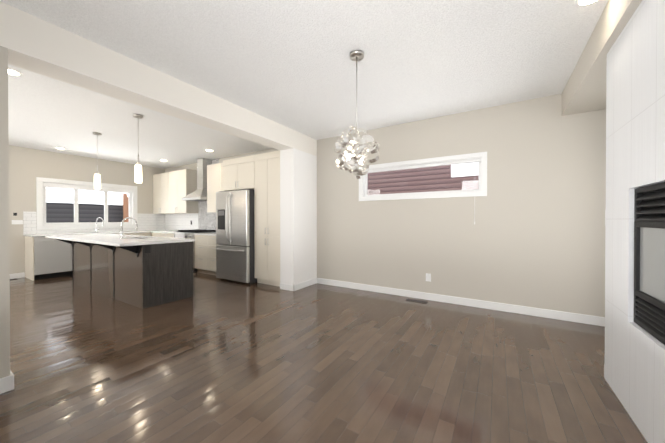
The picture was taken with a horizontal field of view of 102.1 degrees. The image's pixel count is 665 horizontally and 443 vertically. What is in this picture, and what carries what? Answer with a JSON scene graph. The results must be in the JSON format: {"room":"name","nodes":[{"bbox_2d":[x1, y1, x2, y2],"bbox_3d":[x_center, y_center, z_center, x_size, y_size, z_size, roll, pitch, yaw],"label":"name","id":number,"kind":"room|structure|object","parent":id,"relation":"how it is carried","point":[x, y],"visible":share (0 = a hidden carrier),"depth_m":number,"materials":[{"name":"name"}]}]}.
{"room":"empty dining room","nodes":[
{"label":"empty dining room","id":0,"kind":"room"},
{"bbox_2d":[10,272,24,278],"bbox_3d":[-7.294,1.134,4.380,0.020,0.105,3.045,0,0,32],"label":"baseboard","id":1,"kind":"structure","parent":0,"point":[16,275],"depth_m":5.58,"materials":[{"name":"white wood"}]},
{"bbox_2d":[36,177,137,229],"bbox_3d":[-5.953,-0.398,6.659,0.200,1.140,1.910,0,0,32],"label":"kitchen window","id":2,"kind":"structure","parent":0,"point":[42,184],"depth_m":6.42,"materials":[{"name":"white wood"}]},
{"bbox_2d":[23,211,197,233],"bbox_3d":[-4.235,0.029,5.919,3.602,0.484,2.829,0,0,32],"label":"backsplash","id":3,"kind":"structure","parent":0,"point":[150,222],"depth_m":7.43,"materials":[{"name":"tile"}]},
{"bbox_2d":[0,1,315,377],"bbox_3d":[-1.978,-0.173,2.723,0.300,2.740,5.880,0,0,32],"label":"wall","id":4,"kind":"structure","parent":0,"point":[29,42],"depth_m":3.41,"materials":[{"name":"beige paint"}]},
{"bbox_2d":[0,373,13,393],"bbox_3d":[-2.828,1.155,1.051,0.024,0.105,2.066,0,0,32],"label":"baseboard","id":5,"kind":"structure","parent":4,"relation":"attached to","point":[6,383],"depth_m":1.90,"materials":[{"name":"white wood"}]},
{"bbox_2d":[280,283,291,290],"bbox_3d":[-0.809,1.132,4.656,0.270,0.105,0.016,0,0,32],"label":"baseboard","id":6,"kind":"structure","parent":4,"relation":"attached to","point":[283,286],"depth_m":4.64,"materials":[{"name":"white wood"}]},
{"bbox_2d":[292,278,316,290],"bbox_3d":[-0.489,1.131,4.841,0.020,0.105,0.666,0,0,32],"label":"baseboard","id":7,"kind":"structure","parent":4,"relation":"attached to","point":[298,286],"depth_m":4.81,"materials":[{"name":"white wood"}]},
{"bbox_2d":[0,0,607,168],"bbox_3d":[-1.996,-1.593,2.732,11.050,0.100,6.190,0,0,32],"label":"ceiling","id":8,"kind":"structure","parent":0,"point":[290,64],"depth_m":2.62,"materials":[{"name":"white paint"}]},
{"bbox_2d":[8,68,22,75],"bbox_3d":[-3.320,-1.540,2.767,0.176,0.006,0.176,0,0,32],"label":"recessed light","id":9,"kind":"object","parent":8,"relation":"in","point":[12,72],"visible":0.71,"depth_m":2.79,"materials":[{"name":"white"}]},
{"bbox_2d":[93,132,101,188],"bbox_3d":[-4.142,-1.063,4.733,0.120,0.984,0.120,0,0,32],"label":"pendant light","id":10,"kind":"object","parent":8,"relation":"hanging from","point":[97,180],"visible":1,"depth_m":4.71,"materials":[{"name":"white glass"}]},
{"bbox_2d":[133,114,142,182],"bbox_3d":[-2.839,-1.058,3.930,0.120,0.984,0.120,0,0,32],"label":"pendant light","id":11,"kind":"object","parent":8,"relation":"hanging from","point":[138,172],"visible":1,"depth_m":3.90,"materials":[{"name":"white glass"}]},
{"bbox_2d":[334,50,380,178],"bbox_3d":[0.235,-0.969,2.493,0.410,1.144,0.425,0,0,32],"label":"chandelier","id":12,"kind":"object","parent":8,"relation":"hanging from","point":[359,149],"visible":1,"depth_m":2.44,"materials":[{"name":"silver metal"}]},
{"bbox_2d":[574,0,598,6],"bbox_3d":[1.770,-1.534,1.837,0.176,0.006,0.176,0,0,32],"label":"recessed light","id":13,"kind":"object","parent":8,"relation":"in","point":[580,3],"visible":1,"depth_m":1.88,"materials":[{"name":"white"}]},
{"bbox_2d":[0,272,647,442],"bbox_3d":[-1.996,1.227,2.749,11.050,0.060,6.190,0,0,32],"label":"floor","id":14,"kind":"structure","parent":0,"point":[213,359],"depth_m":2.15,"materials":[{"name":"brown wood"}]},
{"bbox_2d":[34,236,71,279],"bbox_3d":[-6.053,0.742,5.785,0.651,0.871,0.598,0,0,32],"label":"dishwasher","id":15,"kind":"object","parent":14,"relation":"on","point":[52,257],"visible":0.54,"depth_m":5.58,"materials":[{"name":"silver metal"}]},
{"bbox_2d":[25,233,151,280],"bbox_3d":[-5.486,0.736,6.705,0.651,0.873,2.806,0,0,32],"label":"base cabinet","id":16,"kind":"object","parent":14,"relation":"on","point":[29,257],"visible":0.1,"depth_m":5.52,"materials":[{"name":"beige wood"}]},
{"bbox_2d":[23,230,167,236],"bbox_3d":[-5.493,0.282,6.696,0.644,0.030,2.828,0,0,32],"label":"countertop","id":17,"kind":"structure","parent":16,"relation":"on","point":[124,232],"depth_m":6.07,"materials":[{"name":"white stone"}]},
{"bbox_2d":[95,217,103,232],"bbox_3d":[-5.625,0.083,6.484,0.240,0.369,0.106,0,0,32],"label":"faucet","id":18,"kind":"object","parent":17,"relation":"on","point":[96,229],"visible":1,"depth_m":6.50,"materials":[{"name":"silver metal"}]},
{"bbox_2d":[151,230,176,233],"bbox_3d":[-4.166,0.279,7.145,1.113,0.030,0.670,0,0,32],"label":"countertop","id":19,"kind":"structure","parent":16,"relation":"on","point":[169,231],"depth_m":7.11,"materials":[{"name":"white stone"}]},
{"bbox_2d":[193,232,215,235],"bbox_3d":[-2.569,0.285,6.160,1.020,0.030,0.670,0,0,32],"label":"countertop","id":20,"kind":"structure","parent":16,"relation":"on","point":[213,233],"depth_m":6.07,"materials":[{"name":"white stone"}]},
{"bbox_2d":[53,238,192,308],"bbox_3d":[-3.675,0.749,4.607,2.890,0.872,0.945,0,0,32],"label":"kitchen island","id":21,"kind":"object","parent":14,"relation":"on","point":[142,272],"depth_m":4.01,"materials":[{"name":"brown laminate"}]},
{"bbox_2d":[45,234,194,245],"bbox_3d":[-3.821,0.294,4.691,3.250,0.034,1.000,0,0,32],"label":"island countertop","id":22,"kind":"structure","parent":21,"relation":"on","point":[101,239],"depth_m":4.18,"materials":[{"name":"white stone"}]},
{"bbox_2d":[120,217,137,238],"bbox_3d":[-3.393,0.102,4.471,0.098,0.351,0.254,0,0,32],"label":"island faucet","id":23,"kind":"object","parent":22,"relation":"on","point":[121,232],"visible":1,"depth_m":4.39,"materials":[{"name":"silver metal"}]},
{"bbox_2d":[152,233,173,237],"bbox_3d":[-4.184,0.733,7.153,1.150,0.873,0.681,0,0,32],"label":"base cabinet","id":24,"kind":"object","parent":14,"relation":"on","point":[170,235],"visible":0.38,"depth_m":6.87,"materials":[{"name":"beige wood"}]},
{"bbox_2d":[174,229,215,272],"bbox_3d":[-3.361,0.692,6.621,0.796,0.962,0.706,0,0,32],"label":"range","id":25,"kind":"object","parent":14,"relation":"on","point":[186,234],"visible":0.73,"depth_m":6.32,"materials":[{"name":"silver metal"}]},
{"bbox_2d":[194,235,218,274],"bbox_3d":[-2.571,0.739,6.158,1.020,0.873,0.681,0,0,32],"label":"drawers","id":26,"kind":"object","parent":14,"relation":"on","point":[205,254],"visible":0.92,"depth_m":5.96,"materials":[{"name":"beige wood"}]},
{"bbox_2d":[216,189,256,283],"bbox_3d":[-1.793,0.282,5.540,0.930,1.795,0.856,0,0,32],"label":"fridge","id":27,"kind":"object","parent":14,"relation":"on","point":[235,254],"visible":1,"depth_m":5.15,"materials":[{"name":"grey metal"}]},
{"bbox_2d":[254,150,279,286],"bbox_3d":[-1.034,-0.044,5.206,0.692,2.450,0.681,0,0,32],"label":"pantry cabinet","id":28,"kind":"object","parent":14,"relation":"on","point":[267,211],"visible":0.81,"depth_m":4.95,"materials":[{"name":"beige wood"}]},
{"bbox_2d":[406,299,427,303],"bbox_3d":[1.254,1.185,4.011,0.300,0.007,0.110,0,0,32],"label":"floor vent","id":29,"kind":"object","parent":14,"relation":"in","point":[418,301],"visible":1,"depth_m":3.98,"materials":[{"name":"brown metal"}]},
{"bbox_2d":[316,94,559,309],"bbox_3d":[-0.411,-0.189,5.311,11.050,2.740,0.150,0,0,32],"label":"wall","id":30,"kind":"structure","parent":0,"point":[508,256],"depth_m":3.83,"materials":[{"name":"beige paint"}]},
{"bbox_2d":[12,213,22,223],"bbox_3d":[-6.551,-0.061,5.588,0.005,0.240,0.155,0,0,32],"label":"light switch","id":31,"kind":"object","parent":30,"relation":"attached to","point":[17,221],"visible":1,"depth_m":5.58,"materials":[{"name":"white plastic"}]},
{"bbox_2d":[153,173,168,212],"bbox_3d":[-4.747,-0.789,7.698,0.854,1.130,0.328,0,0,32],"label":"upper cabinet","id":32,"kind":"object","parent":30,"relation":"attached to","point":[160,181],"depth_m":7.54,"materials":[{"name":"beige wood"}]},
{"bbox_2d":[169,169,197,212],"bbox_3d":[-4.021,-0.786,7.250,0.853,1.130,0.328,0,0,32],"label":"upper cabinet","id":33,"kind":"object","parent":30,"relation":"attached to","point":[171,189],"depth_m":7.05,"materials":[{"name":"beige wood"}]},
{"bbox_2d":[182,158,211,200],"bbox_3d":[-3.301,-1.045,6.707,0.796,1.041,0.481,0,0,32],"label":"range hood","id":34,"kind":"object","parent":30,"relation":"attached to","point":[199,193],"visible":0.77,"depth_m":6.67,"materials":[{"name":"silver metal"}]},
{"bbox_2d":[198,159,218,229],"bbox_3d":[-3.200,-0.661,6.935,0.871,1.813,0.006,0,0,32],"label":"backsplash","id":35,"kind":"structure","parent":30,"relation":"attached to","point":[206,220],"depth_m":7.00,"materials":[{"name":"tile"}]},
{"bbox_2d":[207,163,222,212],"bbox_3d":[-2.487,-0.780,6.285,1.020,1.130,0.361,0,0,32],"label":"upper cabinet","id":36,"kind":"object","parent":30,"relation":"attached to","point":[214,178],"visible":0.33,"depth_m":6.30,"materials":[{"name":"beige wood"}]},
{"bbox_2d":[223,155,253,190],"bbox_3d":[-1.733,-0.956,5.631,0.940,0.630,0.681,0,0,32],"label":"upper cabinet","id":37,"kind":"object","parent":30,"relation":"attached to","point":[238,173],"visible":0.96,"depth_m":5.35,"materials":[{"name":"beige wood"}]},
{"bbox_2d":[359,152,486,200],"bbox_3d":[1.320,-0.652,4.230,1.934,0.604,0.168,0,0,32],"label":"living room window","id":38,"kind":"structure","parent":30,"relation":"in","point":[480,159],"depth_m":4.07,"materials":[{"name":"white"}]},
{"bbox_2d":[426,273,430,281],"bbox_3d":[1.452,0.849,4.076,0.075,0.120,0.007,0,0,32],"label":"outlet","id":39,"kind":"object","parent":30,"relation":"attached to","point":[428,277],"visible":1,"depth_m":4.07,"materials":[{"name":"white plastic"}]},
{"bbox_2d":[317,278,604,326],"bbox_3d":[1.906,1.138,3.791,5.200,0.105,0.020,0,0,32],"label":"baseboard","id":40,"kind":"structure","parent":30,"relation":"attached to","point":[546,313],"depth_m":3.71,"materials":[{"name":"white wood"}]},
{"bbox_2d":[556,0,664,442],"bbox_3d":[1.959,-0.158,0.296,1.750,2.740,5.880,0,0,32],"label":"wall","id":41,"kind":"structure","parent":0,"point":[576,162],"depth_m":1.86,"materials":[{"name":"white paint"}]},
{"bbox_2d":[634,182,664,344],"bbox_3d":[1.798,0.214,1.200,0.382,0.827,0.887,0,0,32],"label":"fireplace","id":42,"kind":"object","parent":41,"relation":"attached to","point":[649,259],"visible":1,"depth_m":1.50,"materials":[{"name":"black metal"}]},
{"label":"outside","id":43,"kind":"structure","parent":0,"visible":0},
{"bbox_3d":[-2.511,1.508,5.013,22.000,0.050,18.000,0,0,32],"label":"ground","id":44,"kind":"structure","parent":43,"visible":0},
{"bbox_2d":[46,202,122,222],"bbox_3d":[-8.426,0.448,8.066,0.218,2.030,11.000,0,0,32],"label":"fence","id":45,"kind":"object","parent":44,"relation":"on","point":[59,212],"visible":0.08,"depth_m":8.59,"materials":[{"name":"grey"}]},
{"bbox_2d":[46,187,127,204],"bbox_3d":[-9.081,-1.044,8.460,1.980,0.950,11.000,0,0,32],"label":"roof","id":46,"kind":"structure","parent":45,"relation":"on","point":[57,195],"depth_m":8.75,"materials":[{"name":"white"}]},
{"bbox_2d":[123,194,128,221],"bbox_3d":[-7.085,0.244,9.581,0.130,2.420,0.590,0,0,32],"label":"gate","id":47,"kind":"object","parent":44,"relation":"on","point":[125,207],"visible":0.19,"depth_m":9.34,"materials":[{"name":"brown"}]},
{"bbox_2d":[368,165,477,194],"bbox_3d":[1.612,-1.176,6.443,9.500,5.300,0.208,0,0,32],"label":"siding","id":48,"kind":"object","parent":44,"relation":"on","point":[424,178],"depth_m":6.11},
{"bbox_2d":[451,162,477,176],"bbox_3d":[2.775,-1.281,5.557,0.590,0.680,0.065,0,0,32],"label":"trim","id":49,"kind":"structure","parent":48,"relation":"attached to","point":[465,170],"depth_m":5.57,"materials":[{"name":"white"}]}
]}

